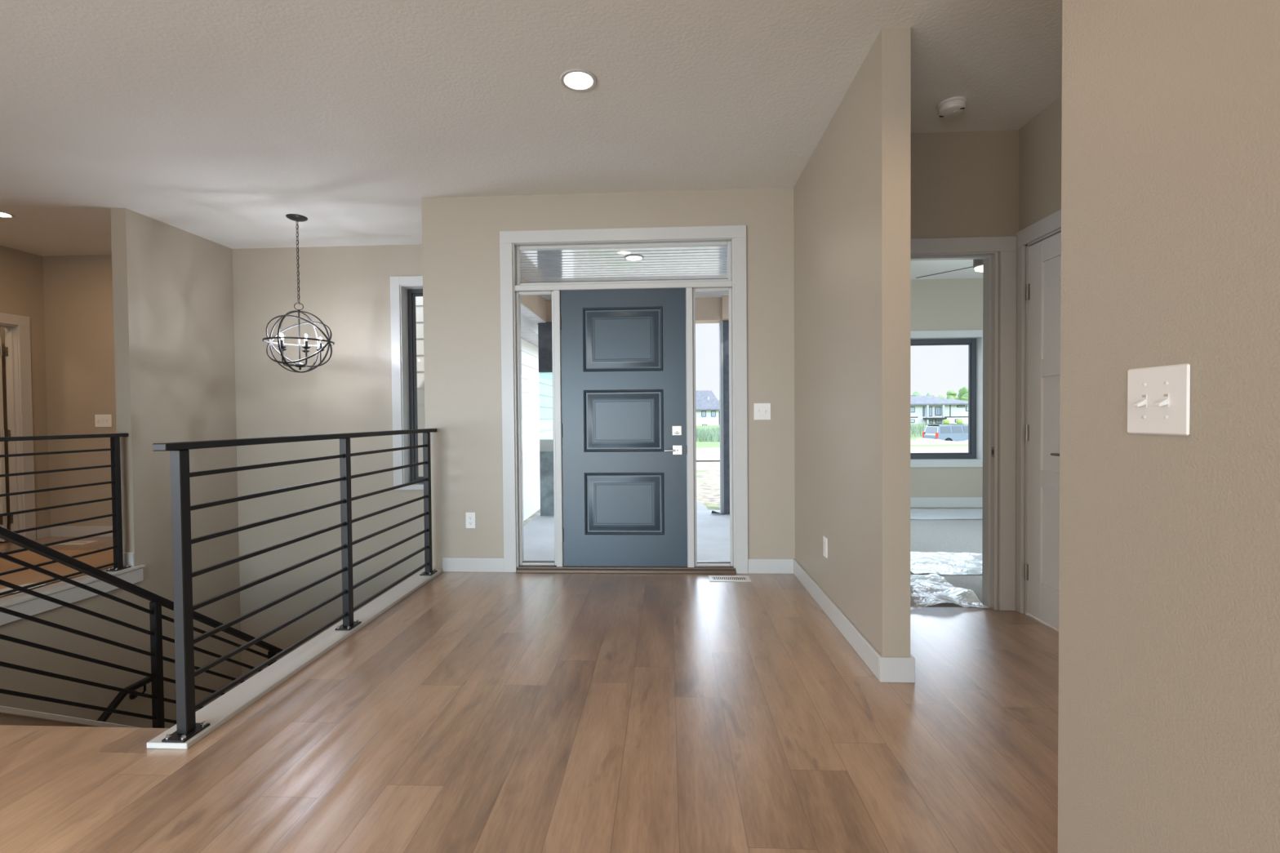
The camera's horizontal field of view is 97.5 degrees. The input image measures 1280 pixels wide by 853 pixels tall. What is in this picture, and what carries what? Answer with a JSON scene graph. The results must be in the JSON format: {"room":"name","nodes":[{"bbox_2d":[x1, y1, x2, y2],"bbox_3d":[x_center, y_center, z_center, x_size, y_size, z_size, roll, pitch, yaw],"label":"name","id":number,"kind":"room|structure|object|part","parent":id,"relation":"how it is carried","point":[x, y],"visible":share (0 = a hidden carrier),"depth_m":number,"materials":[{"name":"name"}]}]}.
{"room":"entrance hall","nodes":[
{"label":"entrance hall","id":0,"kind":"room"},
{"bbox_2d":[0,245,50,527],"bbox_3d":[-6.143,-0.202,0.507,0.120,2.778,10.280,0,1,3],"label":"wall","id":1,"kind":"structure","parent":0,"point":[21,273],"depth_m":5.42,"materials":[{"name":"beige paint"}]},
{"bbox_2d":[0,713,93,727],"bbox_3d":[-2.783,2.657,3.232,0.100,3.300,2.140,0,1,3],"label":"wall","id":2,"kind":"structure","parent":0,"point":[5,719],"depth_m":2.54,"materials":[{"name":"beige paint"}]},
{"bbox_2d":[0,706,141,728],"bbox_3d":[-2.791,1.762,3.215,0.150,1.570,2.191,0,1,3],"label":"cap","id":3,"kind":"object","parent":2,"relation":"attached to","point":[5,710],"depth_m":2.64,"materials":[{"name":"grey wood"}]},
{"bbox_2d":[0,526,283,728],"bbox_3d":[-2.797,1.306,3.171,0.080,2.341,2.204,0,1,3],"label":"stair railing","id":4,"kind":"object","parent":3,"relation":"on","point":[156,602],"visible":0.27,"depth_m":2.99,"materials":[{"name":"black metal"}]},
{"bbox_3d":[-2.800,0.943,3.164,0.050,1.616,2.204,0,1,3],"label":"rail","id":5,"kind":"part","parent":4,"relation":"part of","materials":[{"name":"black metal"}]},
{"bbox_3d":[-2.792,1.401,3.243,0.040,0.786,0.040,0,1,3],"label":"post","id":6,"kind":"part","parent":4,"relation":"part of","materials":[{"name":"black metal"}]},
{"bbox_3d":[-2.741,2.056,4.189,0.040,0.772,0.040,0,1,3],"label":"post","id":7,"kind":"part","parent":4,"relation":"part of","materials":[{"name":"black"}]},
{"bbox_2d":[0,254,116,530],"bbox_3d":[-5.757,-0.291,5.574,3.595,2.798,0.120,0,1,3],"label":"wall","id":8,"kind":"structure","parent":0,"point":[78,305],"depth_m":5.50,"materials":[{"name":"beige paint"}]},
{"bbox_2d":[94,414,111,426],"bbox_3d":[-5.255,-0.056,5.482,0.170,0.124,0.022,0,1,3],"label":"light switch","id":9,"kind":"object","parent":8,"relation":"attached to","point":[100,420],"visible":1,"depth_m":5.49,"materials":[{"name":"white plastic"}]},
{"bbox_2d":[0,208,241,728],"bbox_3d":[-4.142,1.385,0.338,0.120,5.978,10.076,0,1,3],"label":"wall","id":10,"kind":"structure","parent":0,"point":[173,287],"depth_m":4.51,"materials":[{"name":"beige paint"}]},
{"bbox_2d":[97,676,151,722],"bbox_3d":[-3.860,2.439,3.621,0.103,0.979,1.639,0,1,3],"label":"wall handrail","id":11,"kind":"object","parent":10,"relation":"attached to","point":[117,700],"visible":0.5,"depth_m":4.11,"materials":[{"name":"black metal"}]},
{"bbox_2d":[232,244,425,680],"bbox_3d":[-2.737,1.276,5.399,2.430,5.978,0.174,0,1,3],"label":"wall","id":12,"kind":"structure","parent":0,"point":[347,288],"depth_m":5.30,"materials":[{"name":"beige paint"}]},
{"bbox_2d":[390,275,423,489],"bbox_3d":[-1.955,-0.406,5.316,0.724,1.993,0.186,0,1,3],"label":"window","id":13,"kind":"structure","parent":12,"relation":"in","point":[404,290],"depth_m":5.26,"materials":[{"name":"grey"}]},
{"bbox_3d":[-1.952,-0.384,5.387,0.525,1.859,0.045,0,1,3],"label":"frame","id":14,"kind":"part","parent":13,"relation":"part of","materials":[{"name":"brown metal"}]},
{"bbox_2d":[415,296,553,521],"bbox_3d":[-2.538,-0.342,8.284,2.560,3.900,7.830,0,1,3],"label":"wall","id":15,"kind":"structure","parent":0,"point":[536,386],"depth_m":8.14,"materials":[{"name":"white"}]},
{"bbox_2d":[520,314,537,333],"bbox_3d":[-1.244,-1.321,9.247,0.065,0.120,5.740,0,1,3],"label":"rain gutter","id":16,"kind":"object","parent":15,"relation":"attached to","point":[524,320],"visible":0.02,"depth_m":6.82,"materials":[{"name":"white metal"}]},
{"bbox_2d":[520,302,545,346],"bbox_3d":[-2.614,-1.318,8.418,3.010,0.191,8.130,0,1,3],"label":"trim","id":17,"kind":"structure","parent":15,"relation":"attached to","point":[527,334],"depth_m":6.93,"materials":[{"name":"white"}]},
{"bbox_2d":[0,507,1058,852],"bbox_3d":[-1.354,1.257,1.162,12.800,0.254,12.000,0,1,3],"label":"floor","id":18,"kind":"structure","parent":0,"point":[478,712],"depth_m":1.97,"materials":[{"name":"brown wood"}]},
{"bbox_2d":[0,550,113,596],"bbox_3d":[-4.778,1.104,4.030,1.280,0.004,1.800,0,1,3],"label":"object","id":19,"kind":"structure","parent":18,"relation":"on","point":[104,557],"depth_m":4.42,"materials":[{"name":"brown wood"}]},
{"bbox_2d":[0,582,45,593],"bbox_3d":[-4.211,1.095,3.812,0.195,0.004,0.260,0,1,3],"label":"paper scrap","id":20,"kind":"object","parent":19,"relation":"on","point":[25,584],"visible":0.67,"depth_m":3.80,"materials":[{"name":"white"}]},
{"bbox_2d":[0,564,145,626],"bbox_3d":[-4.089,1.197,1.337,0.170,0.125,6.085,0,1,3],"label":"cap","id":21,"kind":"object","parent":18,"relation":"on","point":[21,602],"visible":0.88,"depth_m":3.79,"materials":[{"name":"grey"}]},
{"bbox_2d":[0,433,130,595],"bbox_3d":[-3.990,0.584,3.243,0.082,1.025,2.125,0,1,3],"label":"stair railing","id":22,"kind":"object","parent":21,"relation":"on","point":[115,465],"visible":1,"depth_m":3.98,"materials":[{"name":"black metal"}]},
{"bbox_3d":[-3.994,0.085,3.234,0.052,0.026,2.125,0,1,3],"label":"rail","id":23,"kind":"part","parent":22,"relation":"part of","materials":[{"name":"black metal"}]},
{"bbox_3d":[-3.942,0.574,4.224,0.040,0.991,0.040,0,1,3],"label":"post","id":24,"kind":"part","parent":22,"relation":"part of","materials":[{"name":"black metal"}]},
{"bbox_3d":[-3.938,1.074,4.234,0.082,0.008,0.112,0,1,3],"label":"plate","id":25,"kind":"part","parent":22,"relation":"part of","materials":[{"name":"black metal"}]},
{"bbox_2d":[57,541,97,544],"bbox_3d":[-5.290,1.087,5.242,0.320,0.005,0.140,0,1,3],"label":"floor vent","id":26,"kind":"object","parent":18,"relation":"in","point":[69,542],"visible":0.59,"depth_m":5.22,"materials":[{"name":"white plastic"}]},
{"bbox_2d":[146,568,442,749],"bbox_3d":[-1.591,1.090,3.060,0.148,0.020,2.224,0,1,3],"label":"cap","id":27,"kind":"object","parent":18,"relation":"on","point":[224,708],"visible":0.94,"depth_m":2.52,"materials":[{"name":"grey wood"}]},
{"bbox_2d":[152,428,437,742],"bbox_3d":[-1.577,0.558,3.039,0.082,1.044,2.245,0,1,3],"label":"stair railing","id":28,"kind":"object","parent":27,"relation":"on","point":[187,726],"visible":1,"depth_m":2.34,"materials":[{"name":"black metal"}]},
{"bbox_3d":[-1.628,0.587,1.998,0.040,1.010,0.040,0,1,3],"label":"post","id":29,"kind":"part","parent":28,"relation":"part of","materials":[{"name":"black metal"}]},
{"bbox_3d":[-1.624,1.096,2.008,0.082,0.008,0.112,0,1,3],"label":"plate","id":30,"kind":"part","parent":28,"relation":"part of","materials":[{"name":"black metal"}]},
{"bbox_3d":[-1.582,0.049,3.029,0.052,0.026,2.245,0,1,3],"label":"rail","id":31,"kind":"part","parent":28,"relation":"part of","materials":[{"name":"black metal"}]},
{"bbox_3d":[-1.578,0.567,3.017,0.040,1.010,0.040,0,1,3],"label":"post","id":32,"kind":"part","parent":28,"relation":"part of","materials":[{"name":"black metal"}]},
{"bbox_3d":[-1.574,1.076,3.026,0.082,0.008,0.112,0,1,3],"label":"plate","id":33,"kind":"part","parent":28,"relation":"part of","materials":[{"name":"black"}]},
{"bbox_3d":[-1.528,0.547,4.035,0.040,1.010,0.040,0,1,3],"label":"post","id":34,"kind":"part","parent":28,"relation":"part of","materials":[{"name":"black metal"}]},
{"bbox_3d":[-1.524,1.056,4.045,0.082,0.008,0.112,0,1,3],"label":"plate","id":35,"kind":"part","parent":28,"relation":"part of","materials":[{"name":"black metal"}]},
{"bbox_2d":[708,575,751,582],"bbox_3d":[0.624,1.062,3.915,0.285,0.004,0.130,0,1,3],"label":"floor vent","id":36,"kind":"object","parent":18,"relation":"in","point":[712,578],"visible":1,"depth_m":3.91,"materials":[{"name":"white plastic"}]},
{"bbox_2d":[910,551,982,574],"bbox_3d":[2.724,1.016,4.211,1.550,0.029,0.600,0,1,3],"label":"film","id":37,"kind":"object","parent":18,"relation":"on","point":[937,562],"visible":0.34,"depth_m":4.20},
{"bbox_2d":[910,508,982,519],"bbox_3d":[3.652,0.976,6.293,2.900,0.015,0.650,0,1,3],"label":"film","id":38,"kind":"object","parent":18,"relation":"on","point":[915,513],"visible":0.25,"depth_m":6.29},
{"bbox_2d":[910,573,990,609],"bbox_3d":[1.682,1.033,3.574,0.750,0.044,0.775,0,1,3],"label":"film","id":39,"kind":"object","parent":18,"relation":"on","point":[926,590],"visible":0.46,"depth_m":3.48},
{"bbox_2d":[0,0,1062,279],"bbox_3d":[-1.333,-1.698,1.028,12.900,0.150,12.250,0,1,3],"label":"ceiling","id":40,"kind":"structure","parent":0,"point":[219,122],"depth_m":2.84,"materials":[{"name":"white paint"}]},
{"bbox_2d":[0,211,14,217],"bbox_3d":[-4.984,-1.651,4.354,0.176,0.006,0.176,0,1,3],"label":"recessed light","id":41,"kind":"object","parent":40,"relation":"in","point":[4,215],"visible":1,"depth_m":4.38,"materials":[{"name":"grey"}]},
{"bbox_2d":[0,212,10,217],"bbox_3d":[-4.984,-1.651,4.354,0.131,0.002,0.131,0,1,31],"label":"diffuser","id":42,"kind":"object","parent":41,"relation":"attached to","point":[2,214],"depth_m":4.38,"materials":[{"name":"white plastic"}]},
{"bbox_2d":[262,213,334,373],"bbox_3d":[-2.740,-1.054,4.499,0.494,1.242,0.494,0,1,3],"label":"orb chandelier","id":43,"kind":"object","parent":40,"relation":"hanging from","point":[295,217],"visible":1,"depth_m":4.49,"materials":[{"name":"black metal"}]},
{"bbox_3d":[-2.769,-0.550,4.426,0.010,0.133,0.120,0,1,22],"label":"arm","id":44,"kind":"part","parent":43,"relation":"part of","materials":[{"name":"black"}]},
{"bbox_3d":[-2.742,-1.314,4.494,0.017,0.672,0.017,-1,1,-42],"label":"chain","id":45,"kind":"part","parent":43,"relation":"part of","materials":[{"name":"black metal"}]},
{"bbox_3d":[-2.736,-0.708,4.506,0.019,0.460,0.019,0,1,3],"label":"stem","id":46,"kind":"part","parent":43,"relation":"part of","materials":[{"name":"black"}]},
{"bbox_3d":[-2.667,-0.551,4.451,0.120,0.133,0.010,0,1,40],"label":"arm","id":47,"kind":"part","parent":43,"relation":"part of","materials":[{"name":"black metal"}]},
{"bbox_3d":[-2.659,-0.553,4.556,0.120,0.133,0.010,-1,1,-32],"label":"arm","id":48,"kind":"part","parent":43,"relation":"part of","materials":[{"name":"black metal"}]},
{"bbox_2d":[560,68,596,91],"bbox_3d":[-0.295,-1.660,2.691,0.176,0.006,0.176,0,1,3],"label":"recessed light","id":49,"kind":"object","parent":40,"relation":"in","point":[575,79],"visible":1,"depth_m":2.69,"materials":[{"name":"grey"}]},
{"bbox_2d":[564,71,592,88],"bbox_3d":[-0.295,-1.660,2.691,0.131,0.002,0.131,-1,1,-25],"label":"diffuser","id":50,"kind":"object","parent":49,"relation":"attached to","point":[572,79],"depth_m":2.69,"materials":[{"name":"white plastic"}]},
{"bbox_2d":[915,259,982,278],"bbox_3d":[3.252,-1.578,5.048,1.052,0.322,1.089,0,1,3],"label":"ceiling fan","id":51,"kind":"object","parent":40,"relation":"hanging from","point":[977,264],"visible":0.17,"depth_m":5.11,"materials":[{"name":"brown metal"}]},
{"bbox_3d":[2.936,-1.485,5.395,0.116,0.036,0.540,-1,1,-38],"label":"blade","id":52,"kind":"part","parent":51,"relation":"part of","materials":[{"name":"brown metal"}]},
{"bbox_3d":[3.159,-1.527,5.112,0.210,0.145,0.210,0,1,3],"label":"motor","id":53,"kind":"part","parent":51,"relation":"part of","materials":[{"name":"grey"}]},
{"bbox_2d":[937,96,967,117],"bbox_3d":[1.629,-1.658,2.926,0.140,0.052,0.140,0,1,3],"label":"smoke detector","id":54,"kind":"object","parent":40,"relation":"attached to","point":[956,105],"visible":1,"depth_m":2.89,"materials":[{"name":"white plastic"}]},
{"bbox_2d":[421,187,795,568],"bbox_3d":[-0.204,-0.198,4.166,2.775,3.028,0.170,0,1,3],"label":"wall","id":55,"kind":"structure","parent":0,"point":[460,235],"depth_m":4.10,"materials":[{"name":"beige paint"}]},
{"bbox_2d":[465,512,475,528],"bbox_3d":[-1.252,0.695,4.146,0.074,0.119,0.008,0,1,3],"label":"wall outlet","id":56,"kind":"object","parent":55,"relation":"attached to","point":[470,517],"visible":1,"depth_m":4.14,"materials":[{"name":"white plastic"}]},
{"bbox_2d":[442,557,793,573],"bbox_3d":[-0.180,1.015,4.096,2.568,0.106,0.014,0,1,3],"label":"baseboard","id":57,"kind":"structure","parent":55,"relation":"attached to","point":[755,566],"depth_m":4.13,"materials":[{"name":"grey wood"}]},
{"bbox_2d":[499,225,747,573],"bbox_3d":[-0.117,-0.182,4.159,1.782,2.496,0.236,0,1,3],"label":"door","id":58,"kind":"structure","parent":55,"relation":"in","point":[624,351],"depth_m":4.09,"materials":[{"name":"grey"}]},
{"bbox_3d":[-0.764,0.018,4.158,0.284,2.026,0.030,0,1,3],"label":"sidelight sash","id":59,"kind":"part","parent":58,"relation":"part of","materials":[{"name":"grey"}]},
{"bbox_3d":[-0.126,-1.190,4.118,1.580,0.297,0.030,0,1,3],"label":"transom sash","id":60,"kind":"part","parent":58,"relation":"part of","materials":[{"name":"grey"}]},
{"bbox_3d":[0.241,0.172,4.058,0.128,0.068,0.055,0,1,3],"label":"lever handle","id":61,"kind":"part","parent":58,"relation":"part of","materials":[{"name":"silver metal"}]},
{"bbox_3d":[0.268,0.030,4.076,0.068,0.068,0.011,0,1,3],"label":"deadbolt plate","id":62,"kind":"part","parent":58,"relation":"part of","materials":[{"name":"silver metal"}]},
{"bbox_3d":[0.531,0.008,4.094,0.284,2.026,0.030,0,1,3],"label":"sidelight sash","id":63,"kind":"part","parent":58,"relation":"part of","materials":[{"name":"grey"}]},
{"bbox_2d":[753,403,770,419],"bbox_3d":[0.878,-0.107,4.018,0.120,0.120,0.022,0,1,3],"label":"light switch","id":64,"kind":"object","parent":55,"relation":"attached to","point":[761,411],"visible":1,"depth_m":4.02,"materials":[{"name":"white plastic"}]},
{"bbox_2d":[520,245,728,300],"bbox_3d":[-0.040,-1.615,5.623,2.430,0.097,2.810,0,1,3],"label":"ceiling","id":65,"kind":"structure","parent":0,"point":[686,262],"depth_m":5.42,"materials":[{"name":"grey wood"}]},
{"bbox_2d":[624,255,644,261],"bbox_3d":[-0.055,-1.551,5.167,0.180,0.006,0.180,0,1,3],"label":"recessed light","id":66,"kind":"object","parent":65,"relation":"in","point":[632,258],"visible":1,"depth_m":5.17,"materials":[{"name":"grey"}]},
{"bbox_2d":[626,256,641,260],"bbox_3d":[-0.055,-1.551,5.167,0.139,0.002,0.139,-1,1,-3],"label":"diffuser","id":67,"kind":"object","parent":66,"relation":"attached to","point":[628,258],"depth_m":5.17,"materials":[{"name":"white plastic"}]},
{"bbox_2d":[523,510,729,561],"bbox_3d":[-0.073,1.234,5.840,2.560,0.200,3.130,0,1,3],"label":"floor","id":68,"kind":"structure","parent":0,"point":[713,530],"depth_m":5.74,"materials":[{"name":"concrete"}]},
{"bbox_2d":[537,321,554,515],"bbox_3d":[-1.110,-0.093,7.040,0.300,2.425,0.063,0,1,3],"label":"porch column","id":69,"kind":"structure","parent":68,"relation":"on","point":[544,329],"depth_m":7.02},
{"bbox_2d":[711,320,729,514],"bbox_3d":[1.072,-0.113,7.074,0.366,2.425,0.220,0,1,3],"label":"porch column","id":70,"kind":"structure","parent":68,"relation":"on","point":[723,325],"depth_m":7.02,"materials":[{"name":"wood"}]},
{"bbox_2d":[520,276,728,324],"bbox_3d":[-0.061,-1.503,5.736,2.745,0.425,3.030,0,1,3],"label":"porch beam","id":71,"kind":"structure","parent":70,"relation":"on","point":[713,309],"depth_m":6.95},
{"bbox_2d":[910,278,982,497],"bbox_3d":[3.602,-0.248,5.052,3.300,3.028,3.785,0,1,3],"label":"wall","id":72,"kind":"structure","parent":0,"point":[956,304],"depth_m":6.76,"materials":[{"name":"beige paint"}]},
{"bbox_2d":[910,329,982,467],"bbox_3d":[3.445,-0.332,6.857,1.530,1.650,0.184,0,1,3],"label":"window","id":73,"kind":"structure","parent":72,"relation":"in","point":[973,339],"depth_m":6.83,"materials":[{"name":"grey"}]},
{"bbox_2d":[910,497,982,507],"bbox_3d":[3.551,0.952,5.061,3.180,0.121,3.480,0,1,3],"label":"baseboard","id":74,"kind":"structure","parent":72,"relation":"attached to","point":[915,502],"depth_m":6.78,"materials":[{"name":"grey"}]},
{"bbox_2d":[910,129,1018,609],"bbox_3d":[1.746,-0.323,3.307,1.114,2.778,0.120,0,1,3],"label":"wall","id":75,"kind":"structure","parent":0,"point":[964,184],"depth_m":3.22,"materials":[{"name":"beige paint"}]},
{"bbox_2d":[910,235,1017,610],"bbox_3d":[1.684,-0.008,3.308,0.953,2.149,0.142,0,1,3],"label":"door frame","id":76,"kind":"structure","parent":75,"relation":"in","point":[987,249],"depth_m":3.23,"materials":[{"name":"grey wood"}]},
{"bbox_3d":[2.049,0.149,3.256,0.002,0.060,0.030,0,1,3],"label":"strike plate","id":77,"kind":"part","parent":76,"relation":"part of","materials":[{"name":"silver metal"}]},
{"bbox_2d":[793,0,1279,852],"bbox_3d":[1.350,-0.152,1.026,0.804,3.028,12.050,0,1,3],"label":"wall","id":78,"kind":"structure","parent":0,"point":[1169,722],"depth_m":1.08,"materials":[{"name":"beige paint"}]},
{"bbox_2d":[822,535,827,558],"bbox_3d":[1.071,0.697,3.242,0.008,0.119,0.074,0,1,3],"label":"wall outlet","id":79,"kind":"object","parent":78,"relation":"attached to","point":[824,539],"visible":1,"depth_m":3.23,"materials":[{"name":"white plastic"}]},
{"bbox_2d":[793,558,915,682],"bbox_3d":[1.135,1.020,3.209,0.146,0.106,1.656,0,1,3],"label":"baseboard","id":80,"kind":"structure","parent":78,"relation":"attached to","point":[886,669],"depth_m":2.62,"materials":[{"name":"grey wood"}]},
{"bbox_2d":[1127,363,1190,435],"bbox_3d":[0.937,-0.047,1.025,0.022,0.124,0.129,0,1,3],"label":"light switch","id":81,"kind":"object","parent":78,"relation":"attached to","point":[1158,397],"visible":1,"depth_m":1.01,"materials":[{"name":"white plastic"}]},
{"bbox_2d":[1018,94,1062,613],"bbox_3d":[1.682,-0.299,2.066,1.120,2.778,2.365,0,1,3],"label":"wall","id":82,"kind":"structure","parent":0,"point":[1040,138],"depth_m":3.02,"materials":[{"name":"beige paint"}]},
{"bbox_2d":[1015,208,1061,629],"bbox_3d":[2.193,-0.016,2.882,0.185,2.172,0.694,0,1,3],"label":"door","id":83,"kind":"structure","parent":82,"relation":"in","point":[1037,344],"depth_m":3.05,"materials":[{"name":"grey wood"}]},
{"bbox_3d":[2.127,0.142,2.776,0.061,0.059,0.192,0,1,3],"label":"lever handle","id":84,"kind":"part","parent":83,"relation":"part of","materials":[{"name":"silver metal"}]},
{"bbox_3d":[-7.005,-0.194,0.489,1.600,2.778,10.160,0,1,3],"label":"wall","id":85,"kind":"structure","parent":0,"visible":0},
{"bbox_2d":[0,312,35,542],"bbox_3d":[-6.319,0.037,4.845,0.939,2.140,1.118,0,1,3],"label":"door","id":86,"kind":"structure","parent":85,"relation":"in","point":[17,327],"depth_m":5.29,"materials":[{"name":"grey"}]},
{"bbox_3d":[-5.169,-0.219,0.980,1.780,2.778,0.120,0,1,3],"label":"wall","id":87,"kind":"structure","parent":0,"visible":0},
{"bbox_2d":[35,525,134,566],"bbox_3d":[-5.005,1.088,1.918,1.995,0.126,7.160,0,1,3],"label":"baseboard","id":88,"kind":"structure","parent":87,"relation":"attached to","point":[60,531],"depth_m":5.51,"materials":[{"name":"grey wood"}]},
{"label":"outside","id":89,"kind":"structure","parent":0,"visible":0},
{"bbox_2d":[523,423,968,526],"bbox_3d":[24.437,-0.799,147.090,315.000,1.597,281.940,0,1,3],"label":"ground","id":90,"kind":"structure","parent":89,"point":[708,472],"depth_m":13.37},
{"bbox_2d":[696,500,707,510],"bbox_3d":[-1.995,1.239,10.396,8.306,0.150,3.458,0,1,33],"label":"walkway","id":91,"kind":"structure","parent":90,"relation":"on","point":[700,506],"depth_m":8.26,"materials":[{"name":"grey concrete"}]},
{"bbox_2d":[695,390,719,426],"bbox_3d":[6.328,-3.730,119.353,21.600,7.700,12.600,0,1,3],"label":"neighbor house","id":92,"kind":"structure","parent":90,"relation":"on","point":[707,405],"depth_m":113.59,"materials":[{"name":"grey"}]},
{"bbox_2d":[696,422,927,441],"bbox_3d":[17.210,0.406,59.955,53.410,1.874,25.148,-1,1,-42],"label":"weeds","id":93,"kind":"object","parent":90,"relation":"on","point":[709,434],"visible":0.17,"depth_m":42.93,"materials":[{"name":"green plant"}]},
{"bbox_2d":[696,446,968,448],"bbox_3d":[15.902,0.888,24.291,150.003,0.080,1.400,0,1,3],"label":"curb","id":94,"kind":"object","parent":90,"relation":"on","point":[910,446],"depth_m":24.18,"materials":[{"name":"grey concrete"}]},
{"bbox_2d":[910,391,921,395],"bbox_3d":[104.754,-8.006,212.939,5.720,10.783,6.059,0,1,3],"label":"deciduous tree","id":95,"kind":"object","parent":90,"relation":"on","point":[915,393],"visible":0.07,"depth_m":211.73,"materials":[{"name":"green plant"}]},
{"bbox_2d":[910,395,968,424],"bbox_3d":[56.495,-3.353,117.348,24.000,5.950,14.100,0,1,3],"label":"neighbor house","id":96,"kind":"structure","parent":90,"relation":"on","point":[923,409],"depth_m":111.21,"materials":[{"name":"grey"}]},
{"bbox_3d":[54.001,-3.344,111.427,0.980,0.920,0.030,0,1,3],"label":"pane","id":97,"kind":"part","parent":96,"relation":"part of","materials":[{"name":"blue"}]},
{"bbox_3d":[57.450,-2.971,111.266,0.880,1.720,0.030,0,1,3],"label":"pane","id":98,"kind":"part","parent":96,"relation":"part of","materials":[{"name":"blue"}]},
{"bbox_3d":[59.148,-3.034,111.181,0.980,1.520,0.030,0,1,3],"label":"pane","id":99,"kind":"part","parent":96,"relation":"part of","materials":[{"name":"blue glass"}]},
{"bbox_3d":[56.203,-3.062,111.380,22.000,2.600,0.060,0,1,3],"label":"belt trim","id":100,"kind":"part","parent":96,"relation":"part of","materials":[{"name":"grey"}]},
{"bbox_2d":[910,438,968,444],"bbox_3d":[17.856,1.002,33.460,15.000,0.679,6.000,0,1,3],"label":"dirt mound","id":101,"kind":"object","parent":90,"relation":"on","point":[918,441],"visible":0.27,"depth_m":31.35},
{"bbox_2d":[922,423,968,441],"bbox_3d":[27.742,0.759,49.216,5.180,1.953,2.014,-1,1,-7],"label":"suv","id":102,"kind":"object","parent":90,"relation":"on","point":[946,432],"visible":0.47,"depth_m":48.22,"materials":[{"name":"blue paint"}]},
{"bbox_2d":[942,418,949,423],"bbox_3d":[59.173,-0.879,108.303,1.100,1.100,1.100,0,1,3],"label":"round shrub","id":103,"kind":"object","parent":90,"relation":"on","point":[945,421],"visible":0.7,"depth_m":107.94,"materials":[{"name":"green plant"}]},
{"bbox_2d":[946,390,956,399],"bbox_3d":[127.542,-9.092,229.747,5.368,11.919,5.462,0,1,3],"label":"deciduous tree","id":104,"kind":"object","parent":90,"relation":"on","point":[951,394],"visible":0.31,"depth_m":228.63,"materials":[{"name":"green plant"}]},
{"bbox_2d":[956,418,963,423],"bbox_3d":[61.670,-0.898,108.180,1.100,1.100,1.100,0,1,3],"label":"round shrub","id":105,"kind":"object","parent":90,"relation":"on","point":[959,420],"visible":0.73,"depth_m":107.82,"materials":[{"name":"green plant"}]},
{"bbox_2d":[955,386,968,400],"bbox_3d":[122.860,-8.964,212.214,6.302,12.410,5.680,0,1,3],"label":"deciduous tree","id":106,"kind":"object","parent":90,"relation":"on","point":[963,392],"visible":0.55,"depth_m":210.72,"materials":[{"name":"green plant"}]},
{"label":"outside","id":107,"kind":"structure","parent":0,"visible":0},
{"bbox_2d":[696,448,968,460],"bbox_3d":[15.723,0.928,20.595,150.022,0.158,7.100,0,1,3],"label":"road","id":108,"kind":"structure","parent":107,"point":[701,454],"depth_m":21.25,"materials":[{"name":"grey asphalt"}]}
]}

